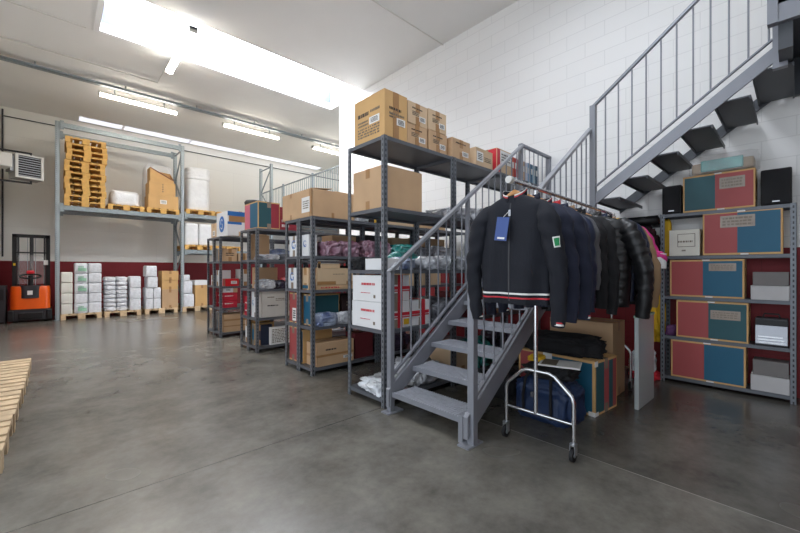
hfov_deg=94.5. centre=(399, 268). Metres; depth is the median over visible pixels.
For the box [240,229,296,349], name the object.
shelving unit
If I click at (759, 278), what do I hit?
carton
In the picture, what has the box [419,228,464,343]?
shelving unit
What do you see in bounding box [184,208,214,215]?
pallet
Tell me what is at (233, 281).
carton
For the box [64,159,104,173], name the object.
pallet
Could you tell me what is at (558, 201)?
jacket
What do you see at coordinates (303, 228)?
trim
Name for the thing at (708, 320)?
carton
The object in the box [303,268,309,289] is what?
carton
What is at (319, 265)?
carton
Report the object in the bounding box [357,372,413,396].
plastic bag
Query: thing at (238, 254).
carton
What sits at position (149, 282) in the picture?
carton
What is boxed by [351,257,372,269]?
garment
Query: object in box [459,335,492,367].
bag
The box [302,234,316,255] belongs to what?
carton
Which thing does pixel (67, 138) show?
pallet
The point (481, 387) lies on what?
staircase
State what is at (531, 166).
ring binder
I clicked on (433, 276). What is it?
carton
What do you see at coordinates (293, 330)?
carton
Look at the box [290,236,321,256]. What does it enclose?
carton
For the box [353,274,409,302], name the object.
box
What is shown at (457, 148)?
carton
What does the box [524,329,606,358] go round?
garment
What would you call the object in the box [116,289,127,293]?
sack
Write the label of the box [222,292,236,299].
carton
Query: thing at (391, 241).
carton
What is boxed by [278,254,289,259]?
garment
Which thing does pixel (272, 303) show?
carton
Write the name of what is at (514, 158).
ring binder
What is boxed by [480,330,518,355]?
bag
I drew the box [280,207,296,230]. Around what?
carton
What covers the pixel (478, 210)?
bag
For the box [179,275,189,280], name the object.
carton
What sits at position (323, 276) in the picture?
carton
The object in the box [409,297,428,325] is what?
box
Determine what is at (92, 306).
carton
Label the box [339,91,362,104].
trim
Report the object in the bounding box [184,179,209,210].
bale
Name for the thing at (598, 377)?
carton
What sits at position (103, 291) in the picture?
sack
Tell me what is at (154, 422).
floor
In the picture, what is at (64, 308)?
carton
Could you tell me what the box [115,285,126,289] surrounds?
sack
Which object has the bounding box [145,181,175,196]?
carton
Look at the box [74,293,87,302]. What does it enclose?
carton
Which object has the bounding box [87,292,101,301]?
carton
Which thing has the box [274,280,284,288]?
garment
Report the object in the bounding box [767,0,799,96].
platform
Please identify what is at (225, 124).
fluorescent light
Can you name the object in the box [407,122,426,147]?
carton
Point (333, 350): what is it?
carton
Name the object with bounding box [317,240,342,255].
bag
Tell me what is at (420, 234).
shelving unit
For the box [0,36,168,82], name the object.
conduit
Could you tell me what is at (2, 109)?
downpipe
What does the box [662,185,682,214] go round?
loudspeaker
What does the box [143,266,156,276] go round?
carton
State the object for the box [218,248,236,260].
carton
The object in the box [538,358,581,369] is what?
catalogue
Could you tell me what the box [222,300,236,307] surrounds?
carton
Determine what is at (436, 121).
carton
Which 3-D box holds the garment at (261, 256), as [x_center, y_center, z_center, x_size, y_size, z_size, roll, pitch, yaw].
[-2.122,-0.191,5.877,0.389,0.090,0.300,0,0,-43]
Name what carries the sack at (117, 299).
on the sack at (117, 303)
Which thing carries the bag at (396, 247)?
on the shelving unit at (390, 227)
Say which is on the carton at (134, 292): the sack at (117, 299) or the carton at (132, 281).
the carton at (132, 281)
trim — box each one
[302,226,338,233]
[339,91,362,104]
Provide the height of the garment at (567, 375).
0.155 m
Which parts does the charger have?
control panel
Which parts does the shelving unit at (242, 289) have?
post, post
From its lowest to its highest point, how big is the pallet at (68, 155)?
0.144 m
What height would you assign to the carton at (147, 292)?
0.298 m
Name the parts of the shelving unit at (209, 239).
post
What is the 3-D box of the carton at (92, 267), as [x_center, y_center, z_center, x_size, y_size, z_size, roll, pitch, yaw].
[-8.125,-0.029,9.834,0.273,0.248,0.530,0,0,-43]
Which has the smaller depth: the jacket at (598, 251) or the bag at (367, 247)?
the jacket at (598, 251)
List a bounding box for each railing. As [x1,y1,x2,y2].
[262,165,338,206]
[518,104,596,212]
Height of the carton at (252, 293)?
0.410 m
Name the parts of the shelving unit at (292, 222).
post, post, post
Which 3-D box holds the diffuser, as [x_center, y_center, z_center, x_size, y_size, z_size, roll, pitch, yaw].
[-2.301,-3.998,12.731,1.540,0.055,0.120,0,0,-43]
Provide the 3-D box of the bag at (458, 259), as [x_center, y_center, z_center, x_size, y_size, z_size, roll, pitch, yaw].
[0.524,-0.076,4.280,0.459,0.170,0.412,0,0,44]
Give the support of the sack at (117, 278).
on the sack at (117, 282)
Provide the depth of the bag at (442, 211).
4.26 m
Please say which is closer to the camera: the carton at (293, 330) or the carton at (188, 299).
the carton at (293, 330)
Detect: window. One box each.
[77,116,320,169]
[93,0,340,109]
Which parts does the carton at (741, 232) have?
red panel, teal panel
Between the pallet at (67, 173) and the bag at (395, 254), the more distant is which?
the pallet at (67, 173)
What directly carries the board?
on the floor
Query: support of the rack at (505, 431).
on the floor
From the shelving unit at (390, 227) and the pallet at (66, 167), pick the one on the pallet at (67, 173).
the pallet at (66, 167)
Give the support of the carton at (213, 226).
on the shelving unit at (209, 239)
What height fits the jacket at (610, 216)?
0.845 m
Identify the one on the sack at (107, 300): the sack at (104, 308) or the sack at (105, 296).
the sack at (105, 296)
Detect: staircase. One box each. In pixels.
[381,128,591,450]
[593,0,794,213]
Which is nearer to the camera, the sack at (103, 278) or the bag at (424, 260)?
the bag at (424, 260)
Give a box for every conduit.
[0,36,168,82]
[4,0,85,27]
[4,115,338,180]
[371,0,442,44]
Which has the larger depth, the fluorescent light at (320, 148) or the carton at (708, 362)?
the fluorescent light at (320, 148)
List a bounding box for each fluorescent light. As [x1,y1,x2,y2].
[98,90,177,115]
[166,24,197,74]
[222,121,279,139]
[311,144,338,154]
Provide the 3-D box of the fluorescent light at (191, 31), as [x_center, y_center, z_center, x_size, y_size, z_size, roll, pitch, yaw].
[-4.083,-4.112,6.871,0.125,0.285,1.820,0,0,-43]
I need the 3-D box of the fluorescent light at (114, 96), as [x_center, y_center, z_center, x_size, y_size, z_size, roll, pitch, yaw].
[-6.322,-4.112,9.008,1.600,0.285,0.125,0,0,-43]
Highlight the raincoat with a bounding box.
[651,295,665,341]
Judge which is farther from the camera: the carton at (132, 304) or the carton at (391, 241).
the carton at (132, 304)
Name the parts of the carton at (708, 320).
red panel, teal panel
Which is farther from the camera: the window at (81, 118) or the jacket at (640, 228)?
the window at (81, 118)
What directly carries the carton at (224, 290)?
on the carton at (232, 295)
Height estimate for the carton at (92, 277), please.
0.258 m
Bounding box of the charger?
[0,285,7,323]
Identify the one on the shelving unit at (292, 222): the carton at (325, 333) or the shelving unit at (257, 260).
the carton at (325, 333)
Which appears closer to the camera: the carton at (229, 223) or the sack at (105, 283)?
the carton at (229, 223)
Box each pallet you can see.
[0,358,30,376]
[0,371,27,403]
[0,390,20,432]
[0,414,12,473]
[60,310,101,319]
[63,164,104,178]
[63,176,104,189]
[64,135,105,153]
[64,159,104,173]
[64,182,105,195]
[64,193,104,203]
[64,199,104,208]
[65,142,106,159]
[65,170,105,183]
[65,188,106,199]
[66,153,106,167]
[67,148,107,162]
[101,308,140,316]
[105,203,143,211]
[141,306,177,313]
[144,207,178,214]
[177,245,212,250]
[178,305,211,311]
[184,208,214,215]
[216,246,239,250]
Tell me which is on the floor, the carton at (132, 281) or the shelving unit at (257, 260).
the shelving unit at (257, 260)
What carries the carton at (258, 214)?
on the shelving unit at (257, 260)
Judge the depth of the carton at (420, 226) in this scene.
5.80 m
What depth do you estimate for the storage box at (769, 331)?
3.60 m
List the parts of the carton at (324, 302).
teal panel, teal panel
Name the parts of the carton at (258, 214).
red panel, teal panel, teal panel, red panel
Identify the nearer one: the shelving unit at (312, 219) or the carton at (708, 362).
the carton at (708, 362)
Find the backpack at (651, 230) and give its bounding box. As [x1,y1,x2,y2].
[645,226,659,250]
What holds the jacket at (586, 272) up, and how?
hanging from the clothes hanger
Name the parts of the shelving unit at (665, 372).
post, post, post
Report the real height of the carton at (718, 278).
0.405 m
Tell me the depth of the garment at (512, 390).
3.58 m
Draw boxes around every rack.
[54,120,336,320]
[501,176,632,461]
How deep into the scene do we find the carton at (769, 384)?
3.60 m
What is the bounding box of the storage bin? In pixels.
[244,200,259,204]
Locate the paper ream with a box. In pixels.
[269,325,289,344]
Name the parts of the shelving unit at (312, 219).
post, post, post, post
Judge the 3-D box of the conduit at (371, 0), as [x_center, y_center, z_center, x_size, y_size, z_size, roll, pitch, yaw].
[-0.342,-4.235,5.916,3.170,0.020,0.020,0,0,-43]
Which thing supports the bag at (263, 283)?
on the shelving unit at (257, 260)
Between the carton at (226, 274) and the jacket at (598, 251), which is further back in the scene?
the carton at (226, 274)
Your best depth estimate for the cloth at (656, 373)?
4.25 m
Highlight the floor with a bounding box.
[0,303,799,532]
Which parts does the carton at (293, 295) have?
red panel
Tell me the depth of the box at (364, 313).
3.57 m
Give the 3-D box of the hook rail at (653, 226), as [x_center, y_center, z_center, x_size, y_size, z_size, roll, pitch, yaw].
[2.998,-0.531,4.587,0.095,0.051,0.380,0,0,-43]
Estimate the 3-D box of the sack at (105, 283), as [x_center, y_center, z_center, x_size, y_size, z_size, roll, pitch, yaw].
[-7.965,0.384,10.139,0.273,0.122,0.716,0,0,-43]
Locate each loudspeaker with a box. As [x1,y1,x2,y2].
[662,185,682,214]
[761,167,791,205]
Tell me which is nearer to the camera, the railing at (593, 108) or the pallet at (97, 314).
the railing at (593, 108)
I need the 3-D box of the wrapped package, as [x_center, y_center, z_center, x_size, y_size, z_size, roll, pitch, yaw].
[3.450,-1.118,3.952,0.257,0.210,0.575,0,0,-43]
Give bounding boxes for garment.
[254,254,279,259]
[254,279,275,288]
[269,249,289,254]
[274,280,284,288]
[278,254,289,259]
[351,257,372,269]
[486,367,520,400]
[521,353,581,381]
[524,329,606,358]
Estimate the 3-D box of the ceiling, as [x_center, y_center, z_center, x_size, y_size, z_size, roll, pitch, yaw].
[0.468,-4.330,6.829,16.400,0.150,19.350,0,0,-43]
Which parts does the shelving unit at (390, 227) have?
post, post, post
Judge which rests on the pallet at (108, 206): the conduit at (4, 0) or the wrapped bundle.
the wrapped bundle
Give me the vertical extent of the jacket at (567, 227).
0.862 m
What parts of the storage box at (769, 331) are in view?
panel, handle, panel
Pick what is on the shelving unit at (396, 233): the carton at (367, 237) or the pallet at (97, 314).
the carton at (367, 237)
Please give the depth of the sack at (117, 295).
10.06 m
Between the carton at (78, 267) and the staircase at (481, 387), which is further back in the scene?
the carton at (78, 267)
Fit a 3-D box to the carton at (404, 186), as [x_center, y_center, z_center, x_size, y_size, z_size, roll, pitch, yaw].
[-0.124,-0.766,3.733,0.512,0.390,0.470,0,0,-43]
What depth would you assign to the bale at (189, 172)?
11.34 m
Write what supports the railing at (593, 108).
attached to the wall at (530, 73)
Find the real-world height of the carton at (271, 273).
0.340 m
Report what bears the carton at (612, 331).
on the floor
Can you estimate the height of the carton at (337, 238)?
0.300 m
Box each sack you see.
[102,277,115,280]
[102,290,115,293]
[103,281,115,285]
[103,285,115,289]
[103,294,115,298]
[103,298,115,302]
[103,302,115,306]
[103,306,115,310]
[115,281,126,284]
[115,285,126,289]
[115,302,126,305]
[115,306,127,310]
[116,277,126,280]
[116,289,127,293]
[116,294,126,297]
[116,298,126,301]
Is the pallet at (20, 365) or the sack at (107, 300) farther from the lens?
the sack at (107, 300)
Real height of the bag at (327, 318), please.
0.170 m
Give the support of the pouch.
on the shelving unit at (665, 372)
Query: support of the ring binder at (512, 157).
on the shelving unit at (497, 179)
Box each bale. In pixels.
[142,163,171,208]
[184,167,209,181]
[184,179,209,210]
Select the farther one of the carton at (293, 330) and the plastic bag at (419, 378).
the carton at (293, 330)
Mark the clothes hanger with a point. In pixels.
(513, 192)
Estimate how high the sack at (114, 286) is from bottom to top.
0.122 m
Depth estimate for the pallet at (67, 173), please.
9.61 m
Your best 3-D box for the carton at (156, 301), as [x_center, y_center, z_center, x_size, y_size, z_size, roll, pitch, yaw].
[-7.119,0.980,10.775,0.186,0.298,0.533,0,0,-43]
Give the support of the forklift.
on the floor
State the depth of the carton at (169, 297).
10.79 m
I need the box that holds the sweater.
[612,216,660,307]
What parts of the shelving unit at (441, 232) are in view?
post, post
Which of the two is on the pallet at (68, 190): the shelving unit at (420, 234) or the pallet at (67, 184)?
the pallet at (67, 184)
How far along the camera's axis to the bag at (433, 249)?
5.97 m
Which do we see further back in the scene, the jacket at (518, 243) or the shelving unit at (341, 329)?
the shelving unit at (341, 329)
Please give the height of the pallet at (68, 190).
0.144 m
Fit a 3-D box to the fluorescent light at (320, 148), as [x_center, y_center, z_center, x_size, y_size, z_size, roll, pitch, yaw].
[-2.301,-4.112,12.731,1.600,0.285,0.125,0,0,-43]
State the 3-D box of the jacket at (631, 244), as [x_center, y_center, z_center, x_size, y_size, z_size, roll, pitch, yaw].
[1.741,-0.052,3.358,0.955,0.935,0.276,0,0,44]
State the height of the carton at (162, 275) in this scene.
0.269 m
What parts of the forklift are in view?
mast rail, rail, lift chain, lift chain, rail, mast rail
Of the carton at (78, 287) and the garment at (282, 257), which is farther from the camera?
the carton at (78, 287)
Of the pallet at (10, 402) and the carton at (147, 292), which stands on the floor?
the pallet at (10, 402)
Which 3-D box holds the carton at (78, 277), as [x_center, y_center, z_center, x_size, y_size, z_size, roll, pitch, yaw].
[-8.319,0.231,9.640,0.260,0.248,0.548,0,0,-43]
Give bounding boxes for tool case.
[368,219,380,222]
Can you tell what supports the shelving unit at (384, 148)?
on the floor
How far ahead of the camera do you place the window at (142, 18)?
7.77 m
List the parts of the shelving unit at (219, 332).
post, post, post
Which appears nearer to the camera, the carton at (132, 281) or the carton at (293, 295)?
the carton at (293, 295)
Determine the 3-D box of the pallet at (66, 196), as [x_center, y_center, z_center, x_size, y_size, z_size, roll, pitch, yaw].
[-8.478,-1.812,9.928,0.800,0.144,1.200,0,0,-43]
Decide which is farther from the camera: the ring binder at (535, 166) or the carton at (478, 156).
the ring binder at (535, 166)
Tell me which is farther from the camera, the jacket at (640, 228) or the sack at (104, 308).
the sack at (104, 308)
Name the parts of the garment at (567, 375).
cap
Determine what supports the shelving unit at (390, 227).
on the floor
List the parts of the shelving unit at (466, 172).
post, post, post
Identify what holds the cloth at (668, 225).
on the shelving unit at (665, 372)
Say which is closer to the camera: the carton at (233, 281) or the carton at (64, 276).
the carton at (233, 281)
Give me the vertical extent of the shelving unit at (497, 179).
2.503 m
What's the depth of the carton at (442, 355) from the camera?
4.25 m
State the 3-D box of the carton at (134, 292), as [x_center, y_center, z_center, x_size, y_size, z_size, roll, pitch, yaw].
[-7.494,0.665,10.426,0.261,0.308,0.532,0,0,-43]
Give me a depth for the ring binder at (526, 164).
5.18 m
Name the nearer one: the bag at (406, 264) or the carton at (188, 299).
the bag at (406, 264)
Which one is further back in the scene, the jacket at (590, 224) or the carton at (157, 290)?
the carton at (157, 290)
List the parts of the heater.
bracket arm, bracket arm, casing, louvre frame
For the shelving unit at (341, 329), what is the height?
1.903 m
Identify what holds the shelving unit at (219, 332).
on the floor
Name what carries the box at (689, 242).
on the shelving unit at (665, 372)
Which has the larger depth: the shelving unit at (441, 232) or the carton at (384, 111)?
the shelving unit at (441, 232)
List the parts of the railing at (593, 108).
newel post, handrail, newel post, newel post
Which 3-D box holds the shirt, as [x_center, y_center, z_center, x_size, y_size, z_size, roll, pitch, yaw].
[2.231,-0.177,3.861,0.920,0.685,0.158,0,0,44]
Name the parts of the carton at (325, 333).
teal panel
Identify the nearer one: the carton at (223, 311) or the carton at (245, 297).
the carton at (245, 297)
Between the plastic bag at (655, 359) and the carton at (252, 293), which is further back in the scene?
the carton at (252, 293)
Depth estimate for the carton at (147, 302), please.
10.47 m
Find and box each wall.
[0,106,338,314]
[339,0,799,397]
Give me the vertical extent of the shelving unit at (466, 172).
2.503 m
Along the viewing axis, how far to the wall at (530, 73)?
5.03 m
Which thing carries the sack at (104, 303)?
on the sack at (104, 308)
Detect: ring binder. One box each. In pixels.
[512,157,513,176]
[514,158,515,176]
[525,162,527,180]
[530,164,532,182]
[535,166,536,183]
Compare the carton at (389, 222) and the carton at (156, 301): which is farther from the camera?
the carton at (156, 301)
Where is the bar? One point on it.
(646, 220)
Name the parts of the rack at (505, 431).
rail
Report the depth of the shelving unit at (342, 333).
6.61 m
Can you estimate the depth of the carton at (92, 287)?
9.63 m
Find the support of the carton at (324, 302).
on the shelving unit at (312, 219)
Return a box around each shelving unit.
[207,238,251,332]
[213,236,271,337]
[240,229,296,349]
[248,228,309,352]
[265,239,309,326]
[269,242,289,323]
[285,219,359,369]
[298,216,376,375]
[307,232,356,336]
[317,236,344,332]
[348,134,453,408]
[351,228,409,342]
[364,223,426,361]
[400,233,449,339]
[419,157,502,384]
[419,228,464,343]
[470,173,539,360]
[660,202,796,404]
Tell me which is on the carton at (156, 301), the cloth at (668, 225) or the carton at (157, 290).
the carton at (157, 290)
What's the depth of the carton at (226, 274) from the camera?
7.12 m
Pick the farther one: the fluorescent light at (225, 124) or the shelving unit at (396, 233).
the fluorescent light at (225, 124)
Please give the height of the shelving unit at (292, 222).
1.908 m
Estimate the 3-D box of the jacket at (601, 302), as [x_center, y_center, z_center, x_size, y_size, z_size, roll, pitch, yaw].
[1.461,-0.099,3.157,0.595,0.842,0.187,0,0,44]
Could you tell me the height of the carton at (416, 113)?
0.213 m
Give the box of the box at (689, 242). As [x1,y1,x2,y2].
[669,229,702,255]
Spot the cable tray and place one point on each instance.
(3, 58)
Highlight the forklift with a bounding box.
[7,234,51,321]
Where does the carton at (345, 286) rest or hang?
on the shelving unit at (312, 219)
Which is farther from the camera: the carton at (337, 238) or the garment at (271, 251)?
the garment at (271, 251)
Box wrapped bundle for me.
[108,190,139,208]
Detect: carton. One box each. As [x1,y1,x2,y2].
[60,272,72,281]
[60,282,72,292]
[60,293,72,303]
[60,303,72,313]
[74,263,87,272]
[74,273,87,282]
[74,283,87,292]
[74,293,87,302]
[74,303,87,313]
[87,273,101,282]
[87,283,100,292]
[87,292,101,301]
[87,302,101,312]
[88,263,101,272]
[127,276,140,287]
[127,287,140,298]
[127,298,140,309]
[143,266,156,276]
[143,287,152,297]
[143,298,152,308]
[144,276,157,287]
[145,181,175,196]
[145,194,177,210]
[147,167,173,183]
[153,287,160,297]
[153,298,160,308]
[158,271,177,279]
[158,280,177,289]
[161,289,177,307]
[179,223,197,245]
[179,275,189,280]
[179,281,191,293]
[179,294,193,306]
[190,280,206,284]
[192,285,206,305]
[198,224,211,245]
[211,223,216,237]
[212,248,218,261]
[212,310,226,329]
[216,270,230,285]
[217,210,246,237]
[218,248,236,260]
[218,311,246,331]
[222,288,236,292]
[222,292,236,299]
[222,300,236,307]
[223,278,238,285]
[235,269,246,285]
[237,253,246,260]
[244,296,246,314]
[245,201,279,229]
[245,320,246,341]
[251,234,268,259]
[251,292,254,317]
[251,320,269,343]
[252,267,277,287]
[252,321,273,344]
[259,291,288,317]
[259,324,271,344]
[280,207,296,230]
[283,188,353,221]
[288,268,296,288]
[289,292,309,322]
[289,325,296,360]
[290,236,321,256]
[301,328,331,363]
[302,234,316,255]
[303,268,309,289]
[304,293,338,325]
[306,336,353,367]
[315,268,352,284]
[315,283,352,289]
[317,261,339,267]
[321,235,355,241]
[339,292,352,311]
[346,330,372,358]
[353,165,421,211]
[353,235,380,242]
[354,88,406,145]
[373,332,409,352]
[388,221,412,226]
[388,238,407,244]
[405,238,443,247]
[405,273,440,285]
[407,100,426,128]
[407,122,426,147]
[413,224,444,229]
[427,108,445,134]
[427,129,446,154]
[429,338,466,368]
[439,290,485,316]
[447,137,469,161]
[470,147,492,169]
[485,148,510,175]
[519,347,616,416]
[550,317,624,395]
[670,259,746,298]
[671,339,747,387]
[676,299,750,343]
[683,167,756,212]
[703,208,783,254]
[751,285,789,300]
[751,370,789,395]
[753,272,788,285]
[753,356,788,378]
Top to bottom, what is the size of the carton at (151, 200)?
0.380 m
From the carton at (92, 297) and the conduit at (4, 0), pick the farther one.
the carton at (92, 297)
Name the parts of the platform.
newel post, platform plate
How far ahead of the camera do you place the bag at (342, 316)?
4.71 m
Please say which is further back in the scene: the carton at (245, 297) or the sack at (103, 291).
the sack at (103, 291)
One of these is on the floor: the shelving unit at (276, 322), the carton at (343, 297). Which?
the shelving unit at (276, 322)
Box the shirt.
[642,226,666,267]
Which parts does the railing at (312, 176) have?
railing post, handrail, railing post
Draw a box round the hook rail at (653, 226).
[643,223,659,227]
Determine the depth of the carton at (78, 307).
9.45 m
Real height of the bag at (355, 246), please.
0.220 m
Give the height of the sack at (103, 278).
0.122 m
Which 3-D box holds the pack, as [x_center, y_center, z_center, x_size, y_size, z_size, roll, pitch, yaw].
[-0.175,-0.046,3.590,0.310,0.110,0.160,0,0,44]
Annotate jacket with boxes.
[466,188,568,328]
[481,193,579,322]
[498,197,593,319]
[513,200,591,308]
[524,203,597,311]
[542,209,619,314]
[546,211,654,318]
[569,205,601,289]
[575,207,608,308]
[602,213,652,300]
[608,215,653,304]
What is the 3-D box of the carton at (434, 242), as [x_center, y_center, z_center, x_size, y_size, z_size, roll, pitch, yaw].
[0.428,-0.341,6.470,0.750,0.360,0.280,0,0,-43]
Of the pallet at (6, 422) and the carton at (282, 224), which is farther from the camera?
the carton at (282, 224)
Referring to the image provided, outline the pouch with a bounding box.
[665,324,675,335]
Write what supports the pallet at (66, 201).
on the rack at (60, 208)
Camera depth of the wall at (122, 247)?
11.25 m
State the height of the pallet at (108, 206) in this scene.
0.144 m
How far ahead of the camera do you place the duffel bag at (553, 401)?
3.04 m
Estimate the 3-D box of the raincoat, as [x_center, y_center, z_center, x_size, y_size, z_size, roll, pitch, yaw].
[3.005,0.405,4.436,0.224,0.900,0.318,0,0,-41]
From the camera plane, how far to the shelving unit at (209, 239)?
7.40 m
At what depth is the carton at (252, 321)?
5.91 m
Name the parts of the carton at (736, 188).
teal panel, red panel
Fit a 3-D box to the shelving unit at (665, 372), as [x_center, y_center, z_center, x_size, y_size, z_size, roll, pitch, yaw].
[3.455,0.326,3.953,0.275,1.899,1.070,0,0,-43]
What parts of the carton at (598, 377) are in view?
red panel, teal panel, teal panel, red panel, teal panel, red panel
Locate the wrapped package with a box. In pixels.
[692,155,755,175]
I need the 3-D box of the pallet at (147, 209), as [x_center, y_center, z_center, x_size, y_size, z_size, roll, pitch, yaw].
[-7.218,-1.667,11.099,0.800,0.144,1.200,0,0,-43]
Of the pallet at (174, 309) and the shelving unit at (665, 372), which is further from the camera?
the pallet at (174, 309)
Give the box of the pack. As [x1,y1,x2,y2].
[365,258,398,269]
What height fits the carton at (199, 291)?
0.635 m
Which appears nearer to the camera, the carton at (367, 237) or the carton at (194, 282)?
the carton at (367, 237)
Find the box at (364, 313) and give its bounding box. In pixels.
[352,300,409,329]
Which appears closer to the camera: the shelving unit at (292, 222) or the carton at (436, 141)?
the carton at (436, 141)
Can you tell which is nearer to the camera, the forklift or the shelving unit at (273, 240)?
the shelving unit at (273, 240)
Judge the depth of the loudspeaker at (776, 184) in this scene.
3.58 m
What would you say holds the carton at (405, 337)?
on the shelving unit at (390, 227)
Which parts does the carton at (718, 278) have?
red panel, teal panel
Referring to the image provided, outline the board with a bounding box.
[634,312,654,409]
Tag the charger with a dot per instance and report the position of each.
(3, 288)
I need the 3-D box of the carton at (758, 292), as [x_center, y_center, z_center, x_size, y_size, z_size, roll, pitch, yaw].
[3.680,0.234,3.678,0.220,0.139,0.270,0,0,-43]
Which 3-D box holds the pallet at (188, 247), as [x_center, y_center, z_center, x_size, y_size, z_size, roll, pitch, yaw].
[-6.524,-0.657,11.746,0.800,0.144,1.200,0,0,-43]
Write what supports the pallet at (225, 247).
on the rack at (60, 208)
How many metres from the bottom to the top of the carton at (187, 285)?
0.388 m
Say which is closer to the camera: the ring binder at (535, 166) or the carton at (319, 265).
the carton at (319, 265)
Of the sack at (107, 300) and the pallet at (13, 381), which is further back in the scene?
the sack at (107, 300)
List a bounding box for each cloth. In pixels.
[628,370,660,380]
[665,219,671,255]
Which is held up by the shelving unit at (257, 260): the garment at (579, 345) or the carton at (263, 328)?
the carton at (263, 328)
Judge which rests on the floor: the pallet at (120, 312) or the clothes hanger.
the pallet at (120, 312)
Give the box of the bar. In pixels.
[628,215,659,225]
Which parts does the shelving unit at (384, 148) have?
post, post, post, post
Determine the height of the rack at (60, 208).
4.970 m
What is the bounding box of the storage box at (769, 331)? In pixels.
[755,313,788,347]
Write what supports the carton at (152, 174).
on the carton at (151, 187)
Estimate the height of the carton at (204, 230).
0.680 m
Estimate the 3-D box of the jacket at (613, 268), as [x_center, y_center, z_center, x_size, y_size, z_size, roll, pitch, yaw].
[1.530,-0.074,3.225,0.698,0.892,0.186,0,0,44]
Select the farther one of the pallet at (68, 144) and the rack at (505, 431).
the pallet at (68, 144)
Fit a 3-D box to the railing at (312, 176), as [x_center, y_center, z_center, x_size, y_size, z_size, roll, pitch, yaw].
[-3.348,-2.365,12.021,0.050,1.120,5.950,0,0,-43]
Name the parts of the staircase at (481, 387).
newel post, foot plate, rail, handrail, foot post, newel post, foot plate, newel post, rail, handrail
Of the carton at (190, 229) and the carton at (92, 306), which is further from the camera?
the carton at (190, 229)
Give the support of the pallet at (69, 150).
on the pallet at (68, 155)
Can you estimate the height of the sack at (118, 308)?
0.122 m
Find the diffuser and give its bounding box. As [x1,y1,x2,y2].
[313,147,338,154]
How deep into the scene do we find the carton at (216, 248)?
7.21 m
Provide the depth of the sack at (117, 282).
10.05 m
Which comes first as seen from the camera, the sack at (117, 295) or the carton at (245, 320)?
the carton at (245, 320)
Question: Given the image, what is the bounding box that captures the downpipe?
[2,109,3,256]
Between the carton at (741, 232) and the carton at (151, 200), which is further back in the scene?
the carton at (151, 200)
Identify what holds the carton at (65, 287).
on the carton at (65, 298)
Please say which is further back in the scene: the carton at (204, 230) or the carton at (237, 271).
the carton at (204, 230)
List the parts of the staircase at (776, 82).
handrail, rail, plate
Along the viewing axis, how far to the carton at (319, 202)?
4.61 m
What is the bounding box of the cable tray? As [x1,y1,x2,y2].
[0,55,338,148]
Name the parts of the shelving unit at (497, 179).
post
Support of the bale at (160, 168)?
on the pallet at (147, 209)
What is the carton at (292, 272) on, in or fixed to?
on the shelving unit at (292, 222)
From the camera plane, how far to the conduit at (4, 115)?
13.14 m
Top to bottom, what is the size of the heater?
0.760 m
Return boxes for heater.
[0,148,43,183]
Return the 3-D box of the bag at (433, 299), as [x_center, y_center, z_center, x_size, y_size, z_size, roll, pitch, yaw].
[0.359,0.434,4.216,0.556,0.260,0.500,0,0,-43]
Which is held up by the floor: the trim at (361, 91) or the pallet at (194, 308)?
the pallet at (194, 308)
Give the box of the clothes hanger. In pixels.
[506,178,519,195]
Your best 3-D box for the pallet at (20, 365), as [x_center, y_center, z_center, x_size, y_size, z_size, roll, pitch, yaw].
[-4.855,1.203,4.004,1.200,0.144,0.800,0,0,-43]
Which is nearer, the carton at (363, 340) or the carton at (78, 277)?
the carton at (363, 340)
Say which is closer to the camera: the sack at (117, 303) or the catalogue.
the catalogue
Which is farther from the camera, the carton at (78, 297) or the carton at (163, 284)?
the carton at (163, 284)
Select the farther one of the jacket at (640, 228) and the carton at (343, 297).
the carton at (343, 297)
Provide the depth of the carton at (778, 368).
3.62 m
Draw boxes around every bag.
[315,311,337,326]
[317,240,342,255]
[336,310,351,323]
[338,240,359,256]
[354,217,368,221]
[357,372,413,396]
[358,240,391,256]
[388,252,417,258]
[390,244,413,253]
[391,257,415,269]
[394,356,438,386]
[413,256,448,269]
[415,295,450,321]
[419,245,449,256]
[425,207,471,218]
[434,255,464,269]
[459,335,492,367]
[470,208,481,219]
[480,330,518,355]
[516,371,586,428]
[632,350,656,371]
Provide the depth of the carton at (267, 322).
5.83 m
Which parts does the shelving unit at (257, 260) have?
post, post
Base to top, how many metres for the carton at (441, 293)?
0.290 m
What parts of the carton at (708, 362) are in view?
red panel, teal panel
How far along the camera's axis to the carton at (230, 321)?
7.03 m
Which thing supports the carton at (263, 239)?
on the shelving unit at (242, 289)
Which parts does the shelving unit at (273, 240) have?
post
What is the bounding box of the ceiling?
[0,0,517,174]
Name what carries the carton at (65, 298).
on the carton at (64, 308)
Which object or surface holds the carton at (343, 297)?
on the shelving unit at (312, 219)
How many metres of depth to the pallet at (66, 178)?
9.60 m
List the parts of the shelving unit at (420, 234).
post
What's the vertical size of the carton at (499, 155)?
0.300 m

